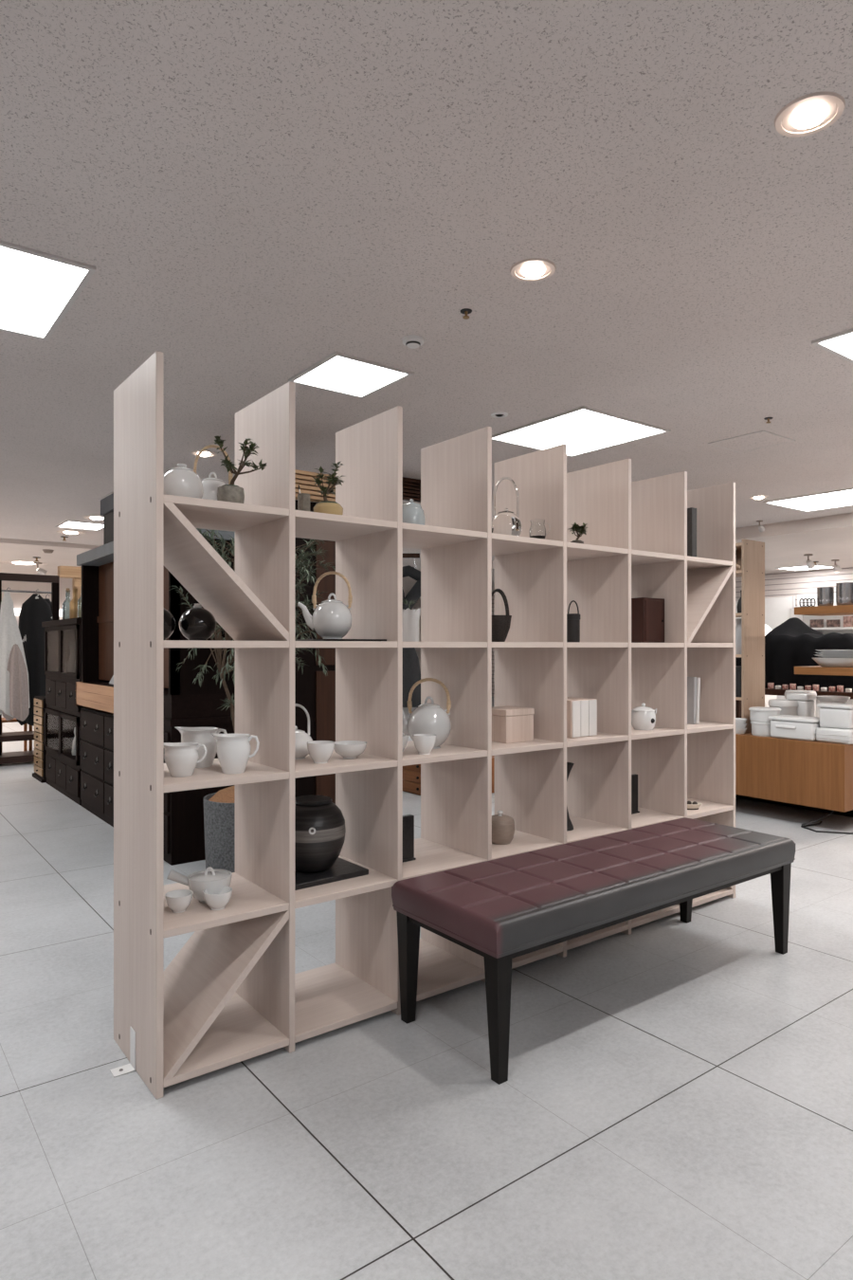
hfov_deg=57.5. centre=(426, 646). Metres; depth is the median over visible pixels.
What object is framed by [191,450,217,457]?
recessed light
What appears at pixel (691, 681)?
book
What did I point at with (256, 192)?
ceiling
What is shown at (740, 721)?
enamel bowl
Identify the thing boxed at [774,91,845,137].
recessed light
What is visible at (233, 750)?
pitcher
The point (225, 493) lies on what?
pot
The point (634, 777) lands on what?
book
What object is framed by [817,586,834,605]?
steel cup
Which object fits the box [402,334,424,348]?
smoke detector
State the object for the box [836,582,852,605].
steel cup
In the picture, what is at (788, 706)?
tin
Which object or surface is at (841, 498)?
ceiling light panel
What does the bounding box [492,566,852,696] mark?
wall
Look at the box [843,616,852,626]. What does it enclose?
framed print
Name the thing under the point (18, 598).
wall
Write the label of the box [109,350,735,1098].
display shelf
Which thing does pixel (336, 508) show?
pot
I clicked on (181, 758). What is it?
pitcher
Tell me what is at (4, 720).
wooden chair
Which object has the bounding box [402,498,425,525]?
teapot
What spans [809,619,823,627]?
framed print
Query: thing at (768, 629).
globe lamp
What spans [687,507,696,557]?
book
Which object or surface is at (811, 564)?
ceiling spotlight
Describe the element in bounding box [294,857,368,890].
stand
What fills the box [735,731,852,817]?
counter
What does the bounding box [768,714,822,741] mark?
box
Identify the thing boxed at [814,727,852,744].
box
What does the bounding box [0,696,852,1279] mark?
floor
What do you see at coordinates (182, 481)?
teapot
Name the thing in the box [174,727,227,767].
pitcher
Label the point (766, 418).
sprinkler
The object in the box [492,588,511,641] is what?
rattan basket
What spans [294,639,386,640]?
tray
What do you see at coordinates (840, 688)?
packet
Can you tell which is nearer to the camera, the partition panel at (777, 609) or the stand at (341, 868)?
the stand at (341, 868)
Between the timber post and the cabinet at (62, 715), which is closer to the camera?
the cabinet at (62, 715)
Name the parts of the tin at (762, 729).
container lid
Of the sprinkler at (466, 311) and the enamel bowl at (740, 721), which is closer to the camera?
the sprinkler at (466, 311)
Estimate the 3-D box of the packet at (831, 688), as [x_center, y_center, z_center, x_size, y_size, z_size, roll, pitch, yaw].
[3.802,0.397,7.292,0.040,0.047,0.044,0,0,-37]
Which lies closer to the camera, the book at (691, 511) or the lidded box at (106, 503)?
the book at (691, 511)
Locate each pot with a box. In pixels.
[217,485,244,503]
[297,493,310,511]
[313,502,343,514]
[570,540,584,543]
[631,702,657,730]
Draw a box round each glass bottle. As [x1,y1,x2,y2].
[62,587,71,619]
[69,585,78,618]
[77,586,81,618]
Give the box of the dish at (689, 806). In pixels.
[687,801,702,809]
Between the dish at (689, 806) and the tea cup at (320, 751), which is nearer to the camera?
the tea cup at (320, 751)
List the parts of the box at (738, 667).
box lid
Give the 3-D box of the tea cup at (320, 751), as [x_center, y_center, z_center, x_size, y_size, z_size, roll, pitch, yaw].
[-0.355,0.354,2.609,0.094,0.068,0.094,0,0,0]
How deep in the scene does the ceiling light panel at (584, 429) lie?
5.22 m
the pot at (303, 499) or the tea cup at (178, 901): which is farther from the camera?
the pot at (303, 499)
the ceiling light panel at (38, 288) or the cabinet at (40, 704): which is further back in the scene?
the cabinet at (40, 704)
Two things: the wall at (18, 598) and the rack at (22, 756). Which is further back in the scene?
the wall at (18, 598)
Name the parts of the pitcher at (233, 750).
handle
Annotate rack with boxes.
[0,572,59,765]
[788,608,852,717]
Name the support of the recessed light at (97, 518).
in the ceiling at (256, 192)
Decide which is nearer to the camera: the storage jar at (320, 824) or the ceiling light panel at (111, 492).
the storage jar at (320, 824)
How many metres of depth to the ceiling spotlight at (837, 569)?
11.64 m
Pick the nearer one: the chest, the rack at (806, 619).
the chest
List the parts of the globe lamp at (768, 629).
globe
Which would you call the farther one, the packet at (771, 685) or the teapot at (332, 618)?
the packet at (771, 685)
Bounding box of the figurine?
[71,727,75,755]
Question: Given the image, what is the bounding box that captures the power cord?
[801,810,852,834]
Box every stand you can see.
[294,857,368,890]
[402,552,420,567]
[566,762,574,831]
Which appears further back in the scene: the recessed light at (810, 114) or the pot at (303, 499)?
the pot at (303, 499)
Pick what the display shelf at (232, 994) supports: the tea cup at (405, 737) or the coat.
the tea cup at (405, 737)
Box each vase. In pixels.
[65,641,75,674]
[163,607,175,639]
[179,603,216,640]
[402,607,420,641]
[736,590,741,613]
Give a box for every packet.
[768,682,774,689]
[783,684,788,689]
[789,683,796,690]
[804,685,811,690]
[813,684,819,691]
[828,686,835,692]
[837,685,843,692]
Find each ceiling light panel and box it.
[0,239,95,340]
[55,520,103,530]
[98,492,113,500]
[288,351,414,398]
[492,405,671,457]
[763,487,852,511]
[775,564,833,570]
[811,328,852,363]
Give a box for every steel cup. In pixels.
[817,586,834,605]
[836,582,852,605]
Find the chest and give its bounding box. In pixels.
[402,755,494,795]
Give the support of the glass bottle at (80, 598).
on the cabinet at (62, 715)
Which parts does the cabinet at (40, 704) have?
drawer, drawer, drawer, drawer, drawer, drawer, drawer, drawer, drawer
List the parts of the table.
leg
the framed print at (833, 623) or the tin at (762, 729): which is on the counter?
the tin at (762, 729)
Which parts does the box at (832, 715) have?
container lid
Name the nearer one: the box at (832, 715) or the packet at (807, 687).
the box at (832, 715)
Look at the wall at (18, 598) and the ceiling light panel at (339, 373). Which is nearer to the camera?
the ceiling light panel at (339, 373)
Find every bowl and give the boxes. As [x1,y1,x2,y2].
[333,740,366,758]
[735,717,748,724]
[735,723,747,728]
[735,727,747,733]
[816,695,850,703]
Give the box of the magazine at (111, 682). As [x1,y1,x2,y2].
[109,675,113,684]
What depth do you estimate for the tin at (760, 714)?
5.72 m
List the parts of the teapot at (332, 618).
spout, lid knob, cane handle, lid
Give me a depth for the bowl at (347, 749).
2.68 m
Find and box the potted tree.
[171,528,335,872]
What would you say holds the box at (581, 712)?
on the display shelf at (232, 994)
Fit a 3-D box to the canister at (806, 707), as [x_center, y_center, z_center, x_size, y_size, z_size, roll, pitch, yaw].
[2.880,0.510,5.975,0.156,0.300,0.166,0,0,-37]
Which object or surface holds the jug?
on the shelf at (750, 555)
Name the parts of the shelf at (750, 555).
panel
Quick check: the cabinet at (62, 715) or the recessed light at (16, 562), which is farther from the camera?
the recessed light at (16, 562)
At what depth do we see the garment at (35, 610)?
8.33 m
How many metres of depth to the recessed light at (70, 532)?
9.74 m
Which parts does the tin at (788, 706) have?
container lid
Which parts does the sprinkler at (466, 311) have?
sprinkler plate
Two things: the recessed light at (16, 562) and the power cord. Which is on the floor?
the power cord
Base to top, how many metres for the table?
0.840 m
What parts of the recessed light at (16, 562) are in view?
lamp bulb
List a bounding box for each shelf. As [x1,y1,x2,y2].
[0,731,34,764]
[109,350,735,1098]
[735,538,765,732]
[794,604,852,676]
[811,626,852,630]
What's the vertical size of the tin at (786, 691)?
0.310 m
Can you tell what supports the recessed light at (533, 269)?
in the ceiling at (256, 192)
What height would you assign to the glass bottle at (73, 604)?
0.300 m
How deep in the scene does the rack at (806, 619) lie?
9.97 m
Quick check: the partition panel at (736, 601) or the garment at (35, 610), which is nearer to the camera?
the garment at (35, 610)
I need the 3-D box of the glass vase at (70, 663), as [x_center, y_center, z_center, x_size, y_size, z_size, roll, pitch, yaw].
[-3.196,0.109,7.048,0.140,0.300,0.140,0,0,-37]
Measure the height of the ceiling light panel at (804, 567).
0.012 m
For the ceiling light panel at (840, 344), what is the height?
0.012 m
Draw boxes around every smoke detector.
[42,548,54,553]
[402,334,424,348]
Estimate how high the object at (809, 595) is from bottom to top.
2.140 m
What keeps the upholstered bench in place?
on the floor
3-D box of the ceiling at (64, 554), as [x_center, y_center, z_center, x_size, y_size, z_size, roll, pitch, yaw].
[-5.300,-1.455,13.813,18.200,0.150,5.170,0,0,-37]
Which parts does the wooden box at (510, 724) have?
box lid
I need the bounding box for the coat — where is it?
[402,565,420,707]
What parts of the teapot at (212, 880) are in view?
handle, lid, lid knob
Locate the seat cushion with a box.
[391,817,795,958]
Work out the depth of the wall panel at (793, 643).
7.71 m
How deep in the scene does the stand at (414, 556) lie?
7.07 m
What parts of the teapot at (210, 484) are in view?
cane handle, lid knob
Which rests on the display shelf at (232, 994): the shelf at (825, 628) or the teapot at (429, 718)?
the teapot at (429, 718)
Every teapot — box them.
[163,463,203,498]
[166,866,232,903]
[193,444,232,500]
[294,703,312,759]
[297,571,352,639]
[402,677,451,749]
[492,476,521,535]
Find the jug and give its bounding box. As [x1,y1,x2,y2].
[735,618,741,654]
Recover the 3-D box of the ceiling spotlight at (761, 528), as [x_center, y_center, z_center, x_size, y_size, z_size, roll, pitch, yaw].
[3.824,-1.376,8.907,0.114,0.128,0.072,0,0,-37]
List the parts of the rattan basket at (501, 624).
handle, handle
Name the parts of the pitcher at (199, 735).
handle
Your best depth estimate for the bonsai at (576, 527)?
3.35 m
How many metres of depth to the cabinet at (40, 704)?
7.33 m
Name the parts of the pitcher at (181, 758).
handle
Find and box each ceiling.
[0,0,852,569]
[0,537,494,594]
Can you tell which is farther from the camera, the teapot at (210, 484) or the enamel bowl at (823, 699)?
the enamel bowl at (823, 699)
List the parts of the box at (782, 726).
container lid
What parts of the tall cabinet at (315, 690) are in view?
slat crown, door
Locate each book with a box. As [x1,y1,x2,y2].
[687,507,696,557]
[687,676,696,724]
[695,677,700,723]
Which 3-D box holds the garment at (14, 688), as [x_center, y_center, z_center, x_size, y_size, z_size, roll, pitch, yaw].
[-4.359,0.073,8.099,0.432,1.394,0.243,0,0,-8]
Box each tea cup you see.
[164,889,193,913]
[202,886,232,910]
[307,740,334,763]
[402,734,408,751]
[412,733,436,754]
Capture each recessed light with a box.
[0,560,48,565]
[56,530,84,534]
[83,515,103,520]
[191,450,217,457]
[510,257,556,281]
[749,494,768,499]
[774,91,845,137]
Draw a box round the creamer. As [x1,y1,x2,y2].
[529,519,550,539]
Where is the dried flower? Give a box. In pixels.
[402,599,418,608]
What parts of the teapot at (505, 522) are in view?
handle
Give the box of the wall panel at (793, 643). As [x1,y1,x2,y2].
[735,617,852,692]
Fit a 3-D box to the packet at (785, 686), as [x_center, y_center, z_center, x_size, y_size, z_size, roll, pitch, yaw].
[3.531,0.397,7.651,0.040,0.047,0.044,0,0,-37]
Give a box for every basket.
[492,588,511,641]
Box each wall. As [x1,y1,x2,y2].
[1,577,420,669]
[492,512,852,582]
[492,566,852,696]
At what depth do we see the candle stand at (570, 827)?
3.37 m
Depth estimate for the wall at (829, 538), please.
9.65 m
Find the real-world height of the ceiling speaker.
0.014 m
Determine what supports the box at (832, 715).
on the box at (823, 734)
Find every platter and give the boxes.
[812,658,852,667]
[815,649,852,652]
[815,652,852,655]
[816,654,852,658]
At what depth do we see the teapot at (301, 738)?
2.67 m
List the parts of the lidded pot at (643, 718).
pot lid, pot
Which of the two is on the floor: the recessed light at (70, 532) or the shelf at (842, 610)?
the shelf at (842, 610)
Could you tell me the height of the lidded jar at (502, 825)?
0.129 m
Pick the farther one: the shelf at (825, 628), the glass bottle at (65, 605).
the shelf at (825, 628)
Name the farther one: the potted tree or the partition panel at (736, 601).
the partition panel at (736, 601)
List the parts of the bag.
handle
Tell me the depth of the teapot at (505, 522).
3.15 m
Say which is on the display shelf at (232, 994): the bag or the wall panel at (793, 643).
the bag
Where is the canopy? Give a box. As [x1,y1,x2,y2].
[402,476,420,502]
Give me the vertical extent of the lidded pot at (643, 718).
0.124 m
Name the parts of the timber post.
post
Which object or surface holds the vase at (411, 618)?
on the display shelf at (232, 994)
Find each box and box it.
[100,493,113,545]
[492,705,534,743]
[566,696,597,738]
[631,597,664,642]
[735,665,741,696]
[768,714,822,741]
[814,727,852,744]
[817,702,852,729]
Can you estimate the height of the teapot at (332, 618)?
0.238 m
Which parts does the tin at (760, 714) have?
container lid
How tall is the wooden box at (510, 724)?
0.135 m
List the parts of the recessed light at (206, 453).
lamp bulb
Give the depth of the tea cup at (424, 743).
2.79 m
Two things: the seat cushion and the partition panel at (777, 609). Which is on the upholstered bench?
the seat cushion
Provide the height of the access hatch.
0.005 m
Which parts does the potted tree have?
planter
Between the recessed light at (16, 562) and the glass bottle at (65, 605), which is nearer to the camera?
the glass bottle at (65, 605)
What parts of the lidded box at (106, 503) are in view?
box lid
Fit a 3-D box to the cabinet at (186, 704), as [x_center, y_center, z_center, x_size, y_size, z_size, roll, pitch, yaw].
[-1.835,0.268,5.514,0.759,1.985,2.130,0,0,-37]
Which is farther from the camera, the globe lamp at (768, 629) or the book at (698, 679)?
the globe lamp at (768, 629)
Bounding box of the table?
[735,688,852,717]
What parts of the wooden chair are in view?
seat, leg, leg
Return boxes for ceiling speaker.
[491,411,508,418]
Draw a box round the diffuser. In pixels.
[820,332,852,358]
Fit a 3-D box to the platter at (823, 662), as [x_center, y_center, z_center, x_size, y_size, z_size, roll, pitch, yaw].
[3.027,0.116,5.697,0.290,0.065,0.392,0,0,-37]
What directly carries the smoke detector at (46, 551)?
attached to the ceiling at (64, 554)
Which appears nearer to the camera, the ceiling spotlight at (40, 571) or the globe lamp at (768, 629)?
the globe lamp at (768, 629)
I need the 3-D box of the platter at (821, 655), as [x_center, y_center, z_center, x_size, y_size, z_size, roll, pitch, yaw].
[3.027,0.071,5.697,0.270,0.022,0.364,0,0,-37]
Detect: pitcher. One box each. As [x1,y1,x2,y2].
[163,742,207,777]
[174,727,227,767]
[210,732,259,774]
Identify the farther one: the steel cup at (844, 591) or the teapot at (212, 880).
the steel cup at (844, 591)
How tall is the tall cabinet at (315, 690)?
2.385 m
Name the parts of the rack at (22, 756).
post, hanging rail, rail, post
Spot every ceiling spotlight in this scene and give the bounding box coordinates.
[33,562,47,574]
[756,520,765,531]
[804,553,815,568]
[831,559,841,572]
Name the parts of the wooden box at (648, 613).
door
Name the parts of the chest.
drawer, drawer, drawer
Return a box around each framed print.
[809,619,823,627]
[826,619,841,627]
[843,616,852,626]
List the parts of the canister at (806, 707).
container lid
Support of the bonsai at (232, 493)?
on the display shelf at (232, 994)
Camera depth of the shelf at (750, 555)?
6.03 m
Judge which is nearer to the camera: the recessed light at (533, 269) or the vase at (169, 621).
the vase at (169, 621)
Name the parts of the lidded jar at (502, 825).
jar lid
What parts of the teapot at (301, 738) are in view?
lid, handle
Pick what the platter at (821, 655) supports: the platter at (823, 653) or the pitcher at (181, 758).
the platter at (823, 653)
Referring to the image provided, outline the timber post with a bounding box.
[57,566,81,599]
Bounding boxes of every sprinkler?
[460,308,472,319]
[764,417,773,423]
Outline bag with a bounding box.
[566,600,580,642]
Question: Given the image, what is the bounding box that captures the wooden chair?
[1,717,32,750]
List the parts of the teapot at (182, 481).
lid knob, lid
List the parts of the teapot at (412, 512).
jar lid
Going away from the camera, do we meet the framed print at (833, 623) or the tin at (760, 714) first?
the tin at (760, 714)
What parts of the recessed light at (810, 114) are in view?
lamp bulb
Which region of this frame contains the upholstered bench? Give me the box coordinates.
[391,817,795,1084]
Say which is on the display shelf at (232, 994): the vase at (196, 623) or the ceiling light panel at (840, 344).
the vase at (196, 623)
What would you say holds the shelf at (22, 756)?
attached to the rack at (22, 756)
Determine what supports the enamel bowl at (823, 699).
on the counter
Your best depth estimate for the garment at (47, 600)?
8.72 m
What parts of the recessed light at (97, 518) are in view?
lamp bulb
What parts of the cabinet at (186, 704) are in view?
drawer, drawer, drawer, drawer, drawer, drawer, panel, rail, drawer, drawer, drawer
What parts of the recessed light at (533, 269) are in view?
lamp bulb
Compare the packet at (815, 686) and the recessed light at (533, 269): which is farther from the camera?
the packet at (815, 686)
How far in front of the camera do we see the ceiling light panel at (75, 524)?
9.22 m
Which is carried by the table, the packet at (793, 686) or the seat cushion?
the packet at (793, 686)
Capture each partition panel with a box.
[735,601,741,625]
[765,596,795,699]
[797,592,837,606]
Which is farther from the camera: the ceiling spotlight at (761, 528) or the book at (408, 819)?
the ceiling spotlight at (761, 528)
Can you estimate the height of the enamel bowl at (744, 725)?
0.045 m
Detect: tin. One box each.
[749,706,781,722]
[750,721,770,736]
[768,698,798,715]
[785,690,817,716]
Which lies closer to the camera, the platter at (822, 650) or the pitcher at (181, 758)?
the pitcher at (181, 758)
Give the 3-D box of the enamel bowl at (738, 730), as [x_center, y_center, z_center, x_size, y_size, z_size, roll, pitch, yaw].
[2.368,0.637,5.914,0.132,0.045,0.131,0,0,-37]
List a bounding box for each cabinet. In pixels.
[32,695,46,783]
[41,617,81,805]
[74,528,235,865]
[294,469,335,804]
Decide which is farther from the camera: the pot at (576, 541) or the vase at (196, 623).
the pot at (576, 541)
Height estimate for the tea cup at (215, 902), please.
0.054 m
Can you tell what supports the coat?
hanging from the stand at (414, 556)
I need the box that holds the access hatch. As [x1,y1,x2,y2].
[708,430,795,452]
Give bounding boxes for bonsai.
[214,436,266,503]
[312,460,344,514]
[567,522,587,543]
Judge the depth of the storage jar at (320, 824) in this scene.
2.64 m
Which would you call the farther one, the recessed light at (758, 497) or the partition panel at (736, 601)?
the partition panel at (736, 601)
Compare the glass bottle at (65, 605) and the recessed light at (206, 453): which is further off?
the glass bottle at (65, 605)
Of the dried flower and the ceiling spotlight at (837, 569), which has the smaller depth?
the dried flower
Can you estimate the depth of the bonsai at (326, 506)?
2.57 m
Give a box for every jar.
[294,795,346,873]
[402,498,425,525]
[492,810,514,844]
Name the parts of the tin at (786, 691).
container lid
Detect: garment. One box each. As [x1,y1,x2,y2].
[0,586,29,721]
[16,589,53,725]
[43,593,51,608]
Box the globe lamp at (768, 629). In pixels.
[765,623,776,707]
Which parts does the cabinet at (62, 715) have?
drawer, drawer, door, door, drawer, drawer, door, door, drawer, drawer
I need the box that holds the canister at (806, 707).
[786,693,817,716]
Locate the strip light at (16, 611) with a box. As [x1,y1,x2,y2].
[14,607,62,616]
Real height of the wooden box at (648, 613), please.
0.212 m
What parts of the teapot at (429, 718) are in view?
spout, cane handle, lid, lid knob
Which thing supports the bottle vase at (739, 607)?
on the shelf at (750, 555)
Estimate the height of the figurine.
0.260 m

